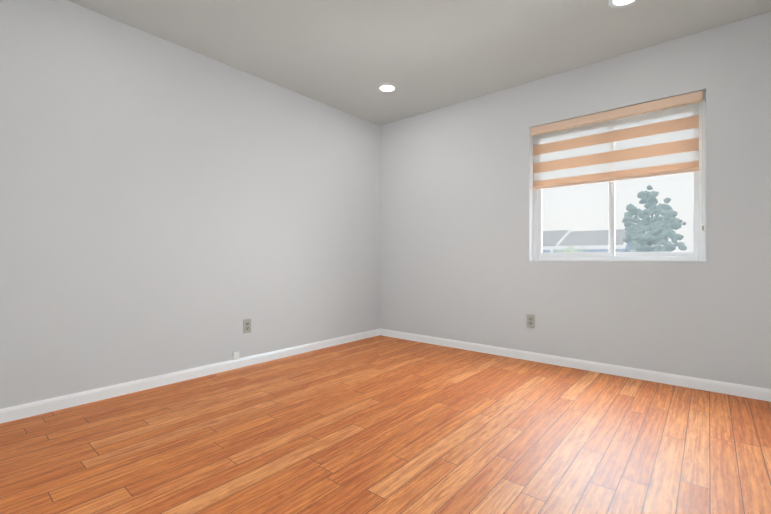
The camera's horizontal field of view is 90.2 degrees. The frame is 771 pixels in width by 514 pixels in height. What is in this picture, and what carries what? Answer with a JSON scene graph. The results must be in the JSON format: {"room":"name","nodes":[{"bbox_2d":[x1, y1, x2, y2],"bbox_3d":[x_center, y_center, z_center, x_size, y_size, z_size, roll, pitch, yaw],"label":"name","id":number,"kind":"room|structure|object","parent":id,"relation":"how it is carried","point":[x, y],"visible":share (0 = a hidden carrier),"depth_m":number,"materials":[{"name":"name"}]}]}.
{"room":"empty room","nodes":[
{"label":"empty room","id":0,"kind":"room"},
{"bbox_2d":[0,0,379,408],"bbox_3d":[-1.393,-0.317,3.057,0.180,2.440,4.260,0,0,40],"label":"wall","id":1,"kind":"structure","parent":0,"point":[166,207],"depth_m":2.68,"materials":[{"name":"white paint"}]},
{"bbox_2d":[0,328,379,423],"bbox_3d":[-1.318,0.866,2.990,0.013,0.075,3.900,0,0,40],"label":"baseboard","id":2,"kind":"structure","parent":1,"relation":"attached to","point":[12,413],"depth_m":2.66,"materials":[{"name":"white wood"}]},
{"bbox_2d":[232,351,238,359],"bbox_3d":[-1.210,0.798,3.111,0.024,0.061,0.052,0,0,40],"label":"socket","id":3,"kind":"object","parent":1,"relation":"attached to","point":[235,355],"visible":1,"depth_m":3.10,"materials":[{"name":"white plastic"}]},
{"bbox_2d":[243,319,250,332],"bbox_3d":[-1.149,0.574,3.198,0.008,0.115,0.070,0,0,40],"label":"electrical outlet","id":4,"kind":"object","parent":1,"relation":"attached to","point":[246,325],"visible":1,"depth_m":3.19,"materials":[{"name":"grey plastic"}]},
{"bbox_2d":[0,335,770,513],"bbox_3d":[0.054,0.959,1.836,3.960,0.120,4.260,0,0,40],"label":"floor","id":5,"kind":"structure","parent":0,"point":[379,424],"depth_m":1.85,"materials":[{"name":"laminate"}]},
{"bbox_2d":[67,0,770,125],"bbox_3d":[0.054,-1.621,1.845,3.960,0.160,4.260,0,0,40],"label":"ceiling","id":6,"kind":"structure","parent":0,"point":[350,56],"depth_m":2.69,"materials":[{"name":"white paint"}]},
{"bbox_2d":[377,83,396,92],"bbox_3d":[0.015,-1.581,3.492,0.184,0.108,0.184,0,0,40],"label":"recessed light","id":7,"kind":"object","parent":6,"relation":"in","point":[386,88],"visible":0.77,"depth_m":3.48,"materials":[{"name":"white plastic"}]},
{"bbox_2d":[608,0,637,7],"bbox_3d":[1.425,-1.585,2.279,0.184,0.108,0.184,0,0,40],"label":"recessed light","id":8,"kind":"object","parent":6,"relation":"in","point":[618,3],"visible":1,"depth_m":2.32,"materials":[{"name":"white plastic"}]},
{"bbox_2d":[380,11,770,388],"bbox_3d":[1.367,-0.315,3.401,3.600,2.440,0.180,0,0,40],"label":"wall","id":9,"kind":"structure","parent":0,"point":[457,263],"depth_m":3.09,"materials":[{"name":"white paint"}]},
{"bbox_2d":[527,314,534,327],"bbox_3d":[1.268,0.560,3.359,0.070,0.115,0.008,0,0,40],"label":"outlet","id":10,"kind":"object","parent":9,"relation":"attached to","point":[530,321],"visible":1,"depth_m":3.36,"materials":[{"name":"grey plastic"}]},
{"bbox_2d":[380,329,770,401],"bbox_3d":[1.305,0.867,3.324,3.540,0.075,0.013,0,0,40],"label":"baseboard","id":11,"kind":"structure","parent":9,"relation":"attached to","point":[734,389],"depth_m":2.98,"materials":[{"name":"white wood"}]},
{"bbox_2d":[533,93,705,261],"bbox_3d":[1.795,-0.554,3.081,1.190,1.175,0.081,0,0,40],"label":"window","id":12,"kind":"structure","parent":9,"relation":"in","point":[697,253],"depth_m":2.98,"materials":[{"name":"white plastic"}]},
{"bbox_2d":[530,90,705,232],"bbox_3d":[1.742,-0.653,3.018,1.186,0.973,0.070,0,0,40],"label":"window blind","id":13,"kind":"object","parent":12,"relation":"attached to","point":[655,129],"visible":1,"depth_m":2.95,"materials":[{"name":"beige fabric"}]},
{"label":"outside","id":14,"kind":"structure","parent":0,"visible":0},
{"bbox_2d":[551,245,586,252],"bbox_3d":[10.294,1.604,21.090,3.644,4.550,2.667,0,0,40],"label":"shrub","id":15,"kind":"object","parent":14,"point":[567,250],"depth_m":21.45,"materials":[{"name":"green plant"}]},
{"bbox_2d":[542,229,635,252],"bbox_3d":[6.441,0.990,33.072,25.160,5.850,6.130,0,0,40],"label":"house","id":16,"kind":"structure","parent":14,"point":[594,240],"depth_m":25.26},
{"bbox_2d":[622,185,686,251],"bbox_3d":[13.617,0.059,19.770,2.989,7.615,2.958,0,0,40],"label":"tree","id":17,"kind":"object","parent":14,"point":[654,223],"depth_m":19.33,"materials":[{"name":"green plant"}]}
]}

